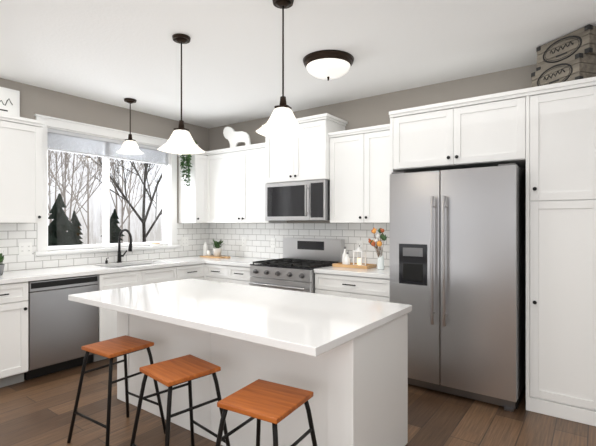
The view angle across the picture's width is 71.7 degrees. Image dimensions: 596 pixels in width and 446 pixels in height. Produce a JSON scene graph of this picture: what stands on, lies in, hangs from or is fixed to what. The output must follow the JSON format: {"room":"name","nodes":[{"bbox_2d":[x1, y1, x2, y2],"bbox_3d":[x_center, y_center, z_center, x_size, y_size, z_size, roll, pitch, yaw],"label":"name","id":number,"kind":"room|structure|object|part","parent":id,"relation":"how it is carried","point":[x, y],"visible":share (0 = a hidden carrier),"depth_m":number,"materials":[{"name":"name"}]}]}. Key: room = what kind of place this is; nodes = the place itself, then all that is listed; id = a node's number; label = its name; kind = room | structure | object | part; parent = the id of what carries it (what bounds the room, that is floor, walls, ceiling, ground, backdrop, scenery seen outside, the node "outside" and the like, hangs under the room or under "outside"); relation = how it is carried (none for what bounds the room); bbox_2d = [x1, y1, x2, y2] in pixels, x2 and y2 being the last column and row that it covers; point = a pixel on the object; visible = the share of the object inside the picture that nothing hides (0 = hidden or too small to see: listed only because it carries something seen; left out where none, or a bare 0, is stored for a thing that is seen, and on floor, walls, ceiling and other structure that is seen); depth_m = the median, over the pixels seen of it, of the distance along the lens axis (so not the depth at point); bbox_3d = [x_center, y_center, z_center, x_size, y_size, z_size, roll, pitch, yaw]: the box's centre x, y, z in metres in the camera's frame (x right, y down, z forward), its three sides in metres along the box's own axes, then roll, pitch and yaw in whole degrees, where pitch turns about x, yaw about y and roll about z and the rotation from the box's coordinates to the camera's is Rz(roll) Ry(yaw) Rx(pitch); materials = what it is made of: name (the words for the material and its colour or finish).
{"room":"kitchen","nodes":[
{"label":"kitchen","id":0,"kind":"room"},
{"bbox_2d":[0,78,208,269],"bbox_3d":[-3.259,0.002,3.385,0.150,2.740,6.500,0,0,36],"label":"wall","id":1,"kind":"structure","parent":0,"point":[43,101],"depth_m":4.62,"materials":[{"name":"grey paint"}]},
{"bbox_2d":[0,113,46,222],"bbox_3d":[-2.918,-0.474,3.397,0.370,0.948,1.416,0,0,36],"label":"upper cabinet","id":2,"kind":"object","parent":1,"relation":"attached to","point":[20,169],"visible":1,"depth_m":3.72,"materials":[{"name":"white wood"}]},
{"bbox_2d":[0,87,19,116],"bbox_3d":[-2.922,-1.109,3.641,0.033,0.320,0.810,0,0,36],"label":"sign","id":3,"kind":"object","parent":2,"relation":"on","point":[9,101],"visible":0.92,"depth_m":3.89,"materials":[{"name":"white"}]},
{"bbox_2d":[34,114,180,255],"bbox_3d":[-2.161,-0.375,4.843,0.210,1.420,1.750,0,0,36],"label":"window unit","id":4,"kind":"structure","parent":1,"relation":"in","point":[83,136],"depth_m":4.77,"materials":[{"name":"white wood"}]},
{"bbox_3d":[-2.197,-0.341,4.869,0.004,1.175,1.426,0,0,36],"label":"glass","id":5,"kind":"part","parent":4,"relation":"part of","materials":[{"name":"clear glass"}]},
{"bbox_2d":[149,243,163,245],"bbox_3d":[-1.812,0.271,5.263,0.090,0.030,0.160,0,0,36],"label":"dish","id":6,"kind":"object","parent":4,"relation":"on","point":[154,244],"visible":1,"depth_m":5.22,"materials":[{"name":"white ceramic"}]},
{"bbox_2d":[178,151,205,222],"bbox_3d":[-1.383,-0.460,5.496,0.385,0.920,0.218,0,0,36],"label":"upper cabinet","id":7,"kind":"object","parent":1,"relation":"attached to","point":[192,198],"depth_m":5.41,"materials":[{"name":"white wood"}]},
{"bbox_2d":[179,141,197,185],"bbox_3d":[-1.411,-0.779,5.390,0.260,0.620,0.250,0,0,36],"label":"hanging plant","id":8,"kind":"object","parent":7,"relation":"on","point":[186,159],"visible":0.52,"depth_m":5.31,"materials":[{"name":"green plant"}]},
{"bbox_2d":[0,223,208,270],"bbox_3d":[-2.433,0.230,4.388,0.006,0.457,3.894,0,0,36],"label":"backsplash","id":9,"kind":"structure","parent":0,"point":[13,236],"depth_m":4.41,"materials":[{"name":"white tile"}]},
{"bbox_2d":[19,242,31,254],"bbox_3d":[-2.674,0.252,4.044,0.009,0.120,0.115,0,0,36],"label":"electrical outlet","id":10,"kind":"object","parent":9,"relation":"attached to","point":[25,248],"visible":1,"depth_m":4.04,"materials":[{"name":"white plastic"}]},
{"bbox_2d":[181,237,187,245],"bbox_3d":[-1.539,0.252,5.605,0.009,0.120,0.115,0,0,36],"label":"electrical outlet","id":11,"kind":"object","parent":9,"relation":"attached to","point":[184,241],"visible":1,"depth_m":5.60,"materials":[{"name":"white plastic"}]},
{"bbox_2d":[0,357,595,445],"bbox_3d":[-0.691,1.432,1.517,6.500,0.120,6.800,0,0,36],"label":"floor","id":12,"kind":"structure","parent":0,"point":[37,411],"depth_m":2.85,"materials":[{"name":"brown wood"}]},
{"bbox_2d":[0,282,27,387],"bbox_3d":[-2.695,0.934,3.489,0.622,0.872,0.508,0,0,36],"label":"base cabinet","id":13,"kind":"object","parent":12,"relation":"on","point":[13,333],"depth_m":3.43,"materials":[{"name":"white wood"}]},
{"bbox_2d":[0,255,235,283],"bbox_3d":[-2.169,0.582,4.195,0.643,0.248,3.892,0,0,36],"label":"countertop","id":14,"kind":"structure","parent":13,"relation":"in","point":[15,276],"depth_m":4.15,"materials":[{"name":"white stone"}]},
{"bbox_2d":[0,251,4,274],"bbox_3d":[-2.648,0.345,3.593,0.184,0.222,0.173,0,0,36],"label":"potted plant","id":15,"kind":"object","parent":14,"relation":"on","point":[2,265],"visible":1,"depth_m":3.61,"materials":[{"name":"green plant"}]},
{"bbox_2d":[117,229,131,262],"bbox_3d":[-1.963,0.262,4.725,0.279,0.391,0.111,0,0,36],"label":"faucet","id":16,"kind":"object","parent":14,"relation":"on","point":[119,255],"visible":1,"depth_m":4.75,"materials":[{"name":"black metal"}]},
{"bbox_2d":[203,239,207,255],"bbox_3d":[-1.283,0.343,5.719,0.070,0.228,0.070,0,0,36],"label":"soap bottle","id":17,"kind":"object","parent":14,"relation":"on","point":[205,247],"visible":0.9,"depth_m":5.69,"materials":[{"name":"white ceramic"}]},
{"bbox_2d":[200,255,230,257],"bbox_3d":[-1.079,0.449,5.490,0.460,0.015,0.190,0,0,36],"label":"cutting board","id":18,"kind":"object","parent":14,"relation":"on","point":[211,256],"visible":1,"depth_m":5.44,"materials":[{"name":"brown wood"}]},
{"bbox_2d":[212,239,223,255],"bbox_3d":[-1.070,0.320,5.499,0.220,0.243,0.215,0,0,36],"label":"potted plant","id":19,"kind":"object","parent":18,"relation":"on","point":[217,249],"visible":1,"depth_m":5.46,"materials":[{"name":"green plant"}]},
{"bbox_2d":[24,275,98,379],"bbox_3d":[-2.355,0.936,3.936,0.602,0.864,0.609,0,0,36],"label":"dishwasher","id":20,"kind":"object","parent":12,"relation":"on","point":[62,329],"visible":0.77,"depth_m":3.72,"materials":[{"name":"silver metal"}]},
{"bbox_2d":[67,335,165,445],"bbox_3d":[-1.145,1.071,2.627,0.447,0.598,0.447,0,0,36],"label":"stool","id":21,"kind":"object","parent":12,"relation":"on","point":[112,348],"visible":0.88,"depth_m":2.58,"materials":[{"name":"black metal"}]},
{"bbox_3d":[-1.145,0.783,2.627,0.310,0.023,0.310,0,0,34],"label":"seat","id":22,"kind":"part","parent":21,"relation":"part of","materials":[{"name":"brown wood"}]},
{"bbox_2d":[93,283,151,361],"bbox_3d":[-1.900,1.051,4.583,0.622,0.638,0.967,0,0,36],"label":"base cabinet","id":23,"kind":"object","parent":12,"relation":"on","point":[107,318],"depth_m":4.09,"materials":[{"name":"white wood"}]},
{"bbox_2d":[140,263,203,282],"bbox_3d":[-1.506,0.934,5.063,0.694,0.872,0.503,0,0,36],"label":"base cabinet","id":24,"kind":"object","parent":12,"relation":"on","point":[196,271],"depth_m":4.70,"materials":[{"name":"white wood"}]},
{"bbox_2d":[204,257,270,266],"bbox_3d":[-0.637,0.477,5.084,0.757,0.038,0.652,0,0,36],"label":"countertop","id":25,"kind":"structure","parent":24,"relation":"in","point":[233,261],"depth_m":5.03,"materials":[{"name":"white stone"}]},
{"bbox_2d":[130,354,229,445],"bbox_3d":[-0.632,1.071,2.210,0.431,0.598,0.431,0,0,44],"label":"stool","id":26,"kind":"object","parent":12,"relation":"on","point":[170,373],"visible":1,"depth_m":2.20,"materials":[{"name":"black metal"}]},
{"bbox_3d":[-0.632,0.783,2.210,0.310,0.023,0.310,0,0,44],"label":"seat","id":27,"kind":"part","parent":26,"relation":"part of","materials":[{"name":"brown wood"}]},
{"bbox_2d":[204,263,227,282],"bbox_3d":[-0.832,0.934,5.199,0.420,0.872,0.694,0,0,36],"label":"base cabinet","id":28,"kind":"object","parent":12,"relation":"on","point":[212,272],"depth_m":4.98,"materials":[{"name":"white wood"}]},
{"bbox_2d":[228,265,251,284],"bbox_3d":[-0.505,0.934,5.006,0.453,0.872,0.622,0,0,36],"label":"base cabinet","id":29,"kind":"object","parent":12,"relation":"on","point":[236,274],"depth_m":4.75,"materials":[{"name":"white wood"}]},
{"bbox_2d":[117,314,407,445],"bbox_3d":[-0.364,0.960,2.889,2.076,0.819,0.707,0,0,36],"label":"kitchen island","id":30,"kind":"object","parent":12,"relation":"on","point":[344,360],"depth_m":2.36,"materials":[{"name":"white wood"}]},
{"bbox_2d":[68,278,411,357],"bbox_3d":[-0.462,0.531,2.754,2.116,0.038,1.090,0,0,36],"label":"island countertop","id":31,"kind":"structure","parent":30,"relation":"on","point":[297,322],"depth_m":2.41,"materials":[{"name":"white stone"}]},
{"bbox_2d":[215,379,316,445],"bbox_3d":[-0.139,1.071,1.833,0.431,0.598,0.431,0,0,30],"label":"stool","id":32,"kind":"object","parent":12,"relation":"on","point":[274,404],"visible":1,"depth_m":1.80,"materials":[{"name":"orange wood"}]},
{"bbox_3d":[-0.139,0.783,1.833,0.310,0.023,0.310,0,0,30],"label":"seat","id":33,"kind":"part","parent":32,"relation":"part of","materials":[{"name":"brown wood"}]},
{"bbox_2d":[249,238,344,292],"bbox_3d":[-0.023,0.775,4.578,0.816,1.186,0.740,0,0,36],"label":"range","id":34,"kind":"object","parent":12,"relation":"on","point":[297,264],"visible":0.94,"depth_m":4.50,"materials":[{"name":"silver metal"}]},
{"bbox_2d":[315,273,389,301],"bbox_3d":[0.677,0.934,4.147,0.810,0.872,0.622,0,0,36],"label":"base cabinet","id":35,"kind":"object","parent":12,"relation":"on","point":[368,288],"depth_m":3.88,"materials":[{"name":"white wood"}]},
{"bbox_2d":[314,266,389,278],"bbox_3d":[0.673,0.477,4.139,0.811,0.038,0.640,0,0,36],"label":"countertop","id":36,"kind":"structure","parent":35,"relation":"in","point":[372,272],"depth_m":3.96,"materials":[{"name":"white stone"}]},
{"bbox_2d":[332,262,376,268],"bbox_3d":[0.588,0.442,4.297,0.400,0.030,0.220,0,0,36],"label":"tray","id":37,"kind":"object","parent":36,"relation":"on","point":[351,265],"visible":0.77,"depth_m":4.23,"materials":[{"name":"brown wood"}]},
{"bbox_2d":[343,251,349,264],"bbox_3d":[0.516,0.374,4.300,0.056,0.140,0.055,0,0,36],"label":"bottle","id":38,"kind":"object","parent":37,"relation":"on","point":[345,258],"depth_m":4.29,"materials":[{"name":"white ceramic"}]},
{"bbox_2d":[352,245,366,265],"bbox_3d":[0.637,0.337,4.261,0.110,0.215,0.110,0,0,36],"label":"lantern","id":39,"kind":"object","parent":37,"relation":"on","point":[357,250],"visible":0.96,"depth_m":4.24,"materials":[{"name":"white metal"}]},
{"bbox_2d":[368,228,386,269],"bbox_3d":[0.788,0.248,4.032,0.199,0.417,0.173,0,0,36],"label":"vase","id":40,"kind":"object","parent":36,"relation":"on","point":[377,242],"visible":1,"depth_m":4.04,"materials":[{"name":"white ceramic"}]},
{"bbox_2d":[390,163,525,411],"bbox_3d":[1.368,0.472,3.488,0.957,1.800,0.851,0,0,36],"label":"fridge","id":41,"kind":"object","parent":12,"relation":"on","point":[458,260],"visible":0.83,"depth_m":3.15,"materials":[{"name":"silver metal"}]},
{"bbox_2d":[389,77,595,425],"bbox_3d":[1.794,0.196,3.305,1.980,2.348,0.670,0,0,36],"label":"pantry","id":42,"kind":"object","parent":12,"relation":"on","point":[544,136],"visible":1,"depth_m":2.94,"materials":[{"name":"white wood"}]},
{"bbox_2d":[531,53,595,86],"bbox_3d":[2.023,-1.073,3.063,0.317,0.190,0.405,0,0,-16],"label":"crate","id":43,"kind":"object","parent":42,"relation":"on","point":[578,66],"visible":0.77,"depth_m":2.91,"materials":[{"name":"brown wood"}]},
{"bbox_2d":[536,24,595,70],"bbox_3d":[2.064,-1.264,3.060,0.317,0.190,0.405,0,0,-21],"label":"crate","id":44,"kind":"object","parent":43,"relation":"on","point":[582,40],"visible":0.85,"depth_m":2.96,"materials":[{"name":"brown wood"}]},
{"bbox_2d":[0,0,595,127],"bbox_3d":[-0.691,-1.428,1.517,6.500,0.120,6.800,0,0,36],"label":"ceiling","id":45,"kind":"structure","parent":0,"point":[114,52],"depth_m":3.19,"materials":[{"name":"white paint"}]},
{"bbox_2d":[117,98,143,154],"bbox_3d":[-1.860,-1.073,4.568,0.264,0.589,0.264,0,0,36],"label":"pendant light","id":46,"kind":"object","parent":45,"relation":"hanging from","point":[130,146],"visible":1,"depth_m":4.54,"materials":[{"name":"white glass"}]},
{"bbox_2d":[157,33,204,153],"bbox_3d":[-0.859,-0.950,3.037,0.317,0.834,0.317,0,0,36],"label":"pendant light","id":47,"kind":"object","parent":45,"relation":"hanging from","point":[180,141],"visible":1,"depth_m":3.01,"materials":[{"name":"white glass"}]},
{"bbox_2d":[256,0,308,137],"bbox_3d":[-0.092,-0.960,2.528,0.317,0.814,0.317,0,0,36],"label":"pendant light","id":48,"kind":"object","parent":45,"relation":"hanging from","point":[282,122],"visible":1,"depth_m":2.52,"materials":[{"name":"white glass"}]},
{"bbox_2d":[303,50,353,80],"bbox_3d":[0.255,-1.282,3.463,0.430,0.169,0.430,0,0,36],"label":"flush-mount ceiling light","id":49,"kind":"object","parent":45,"relation":"attached to","point":[327,64],"visible":1,"depth_m":3.34,"materials":[{"name":"white glass"}]},
{"bbox_2d":[209,64,536,266],"bbox_3d":[1.265,0.002,4.207,6.500,2.740,0.150,0,0,36],"label":"wall","id":50,"kind":"structure","parent":0,"point":[366,112],"depth_m":4.31,"materials":[{"name":"grey paint"}]},
{"bbox_2d":[206,147,245,222],"bbox_3d":[-0.846,-0.460,5.407,0.713,0.920,0.375,0,0,36],"label":"upper cabinet","id":51,"kind":"object","parent":50,"relation":"attached to","point":[227,185],"depth_m":5.28,"materials":[{"name":"white wood"}]},
{"bbox_2d":[223,127,250,147],"bbox_3d":[-0.781,-1.097,5.243,0.462,0.296,0.022,0,0,36],"label":"statue","id":52,"kind":"object","parent":51,"relation":"on","point":[233,137],"visible":0.88,"depth_m":5.24,"materials":[{"name":"white ceramic"}]},
{"bbox_2d":[246,143,286,222],"bbox_3d":[-0.442,-0.460,5.133,0.494,0.920,0.342,0,0,36],"label":"upper cabinet","id":53,"kind":"object","parent":50,"relation":"attached to","point":[255,156],"depth_m":4.98,"materials":[{"name":"white wood"}]},
{"bbox_2d":[209,223,389,266],"bbox_3d":[0.410,0.230,4.732,4.200,0.457,0.006,0,0,36],"label":"tile","id":54,"kind":"structure","parent":50,"relation":"attached to","point":[258,236],"depth_m":5.17,"materials":[{"name":"white tile"}]},
{"bbox_2d":[242,237,245,245],"bbox_3d":[-0.729,0.252,5.551,0.075,0.120,0.009,0,0,36],"label":"electrical outlet","id":55,"kind":"object","parent":54,"relation":"attached to","point":[243,241],"visible":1,"depth_m":5.54,"materials":[{"name":"white plastic"}]},
{"bbox_2d":[271,238,275,247],"bbox_3d":[-0.316,0.252,5.251,0.075,0.120,0.009,0,0,36],"label":"electrical outlet","id":56,"kind":"object","parent":54,"relation":"attached to","point":[273,242],"visible":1,"depth_m":5.24,"materials":[{"name":"white plastic"}]},
{"bbox_2d":[357,240,362,248],"bbox_3d":[0.679,0.252,4.527,0.075,0.120,0.009,0,0,36],"label":"electrical outlet","id":57,"kind":"object","parent":54,"relation":"attached to","point":[360,242],"visible":0.52,"depth_m":4.52,"materials":[{"name":"white plastic"}]},
{"bbox_2d":[262,113,347,183],"bbox_3d":[0.067,-0.799,4.702,0.888,0.678,0.440,0,0,36],"label":"upper cabinet","id":58,"kind":"object","parent":50,"relation":"attached to","point":[303,158],"visible":0.73,"depth_m":4.48,"materials":[{"name":"white wood"}]},
{"bbox_2d":[265,179,329,220],"bbox_3d":[0.057,-0.242,4.688,0.816,0.428,0.469,0,0,36],"label":"microwave","id":59,"kind":"object","parent":58,"relation":"attached to","point":[299,201],"visible":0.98,"depth_m":4.50,"materials":[{"name":"silver metal"}]},
{"bbox_2d":[328,124,389,222],"bbox_3d":[0.753,-0.474,4.247,0.808,0.948,0.370,0,0,36],"label":"upper cabinet","id":60,"kind":"object","parent":50,"relation":"attached to","point":[359,175],"visible":0.81,"depth_m":4.14,"materials":[{"name":"white wood"}]},
{"label":"outside","id":61,"kind":"structure","parent":0,"visible":0},
{"bbox_2d":[48,139,161,244],"bbox_3d":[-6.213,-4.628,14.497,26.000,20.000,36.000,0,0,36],"label":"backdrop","id":62,"kind":"structure","parent":61,"point":[133,223],"depth_m":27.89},
{"label":"ground","id":63,"kind":"structure","parent":61,"visible":0},
{"bbox_2d":[48,231,61,245],"bbox_3d":[-7.563,0.678,12.026,2.197,2.588,2.178,0,0,36],"label":"conifer","id":64,"kind":"object","parent":63,"relation":"on","point":[52,238],"depth_m":12.08,"materials":[{"name":"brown plant"}]},
{"bbox_2d":[48,139,71,221],"bbox_3d":[-7.827,-1.712,12.906,3.830,7.371,3.937,0,0,36],"label":"tree","id":65,"kind":"object","parent":63,"relation":"on","point":[56,181],"depth_m":13.23,"materials":[{"name":"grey plant"}]},
{"bbox_2d":[48,193,76,245],"bbox_3d":[-7.421,0.526,12.784,2.031,2.892,2.159,0,0,36],"label":"conifer","id":66,"kind":"object","parent":63,"relation":"on","point":[62,222],"depth_m":12.69,"materials":[{"name":"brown plant"}]},
{"bbox_2d":[48,143,96,194],"bbox_3d":[-9.408,-2.330,14.943,3.894,8.608,5.137,0,0,36],"label":"tree","id":67,"kind":"object","parent":63,"relation":"on","point":[67,171],"depth_m":15.89,"materials":[{"name":"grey plant"}]},
{"bbox_2d":[48,140,98,222],"bbox_3d":[-9.260,-2.202,15.675,4.534,8.350,6.067,0,0,36],"label":"tree","id":68,"kind":"object","parent":63,"relation":"on","point":[69,180],"depth_m":16.38,"materials":[{"name":"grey plant"}]},
{"bbox_2d":[48,135,101,243],"bbox_3d":[-10.022,-2.827,18.974,5.489,9.601,5.976,0,0,36],"label":"tree","id":69,"kind":"object","parent":63,"relation":"on","point":[87,211],"depth_m":19.56,"materials":[{"name":"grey plant"}]},
{"bbox_2d":[68,211,82,244],"bbox_3d":[-7.552,0.780,13.961,1.836,2.385,1.821,0,0,36],"label":"conifer","id":70,"kind":"object","parent":63,"relation":"on","point":[76,226],"depth_m":13.88,"materials":[{"name":"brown plant"}]},
{"bbox_2d":[48,139,125,231],"bbox_3d":[-8.456,-2.061,14.612,5.317,8.070,2.072,0,0,23],"label":"tree","id":71,"kind":"object","parent":63,"relation":"on","point":[64,183],"depth_m":13.91,"materials":[{"name":"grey plant"}]},
{"bbox_2d":[48,141,139,220],"bbox_3d":[-9.089,-2.424,18.524,4.656,8.799,5.797,0,0,36],"label":"tree","id":72,"kind":"object","parent":63,"relation":"on","point":[83,187],"depth_m":17.46,"materials":[{"name":"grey plant"}]},
{"bbox_2d":[101,209,124,242],"bbox_3d":[-6.677,0.729,14.872,1.971,2.486,1.954,0,0,36],"label":"conifer","id":73,"kind":"object","parent":63,"relation":"on","point":[114,230],"depth_m":14.77,"materials":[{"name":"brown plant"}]},
{"bbox_2d":[75,148,158,242],"bbox_3d":[-7.543,-2.727,18.630,5.284,9.402,5.409,0,0,36],"label":"tree","id":74,"kind":"object","parent":63,"relation":"on","point":[122,210],"depth_m":19.62,"materials":[{"name":"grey plant"}]},
{"bbox_2d":[73,146,161,227],"bbox_3d":[-7.543,-2.532,17.030,6.220,9.013,5.563,0,0,36],"label":"tree","id":75,"kind":"object","parent":63,"relation":"on","point":[137,187],"depth_m":17.50,"materials":[{"name":"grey plant"}]},
{"bbox_2d":[80,148,161,241],"bbox_3d":[-5.341,-1.174,14.947,4.097,6.299,4.040,0,0,36],"label":"tree","id":76,"kind":"object","parent":63,"relation":"on","point":[145,190],"depth_m":15.00,"materials":[{"name":"brown plant"}]},
{"bbox_2d":[84,149,161,242],"bbox_3d":[-9.439,-3.218,23.472,7.275,10.386,6.811,0,0,36],"label":"tree","id":77,"kind":"object","parent":63,"relation":"on","point":[128,210],"depth_m":22.56,"materials":[{"name":"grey plant"}]}
]}

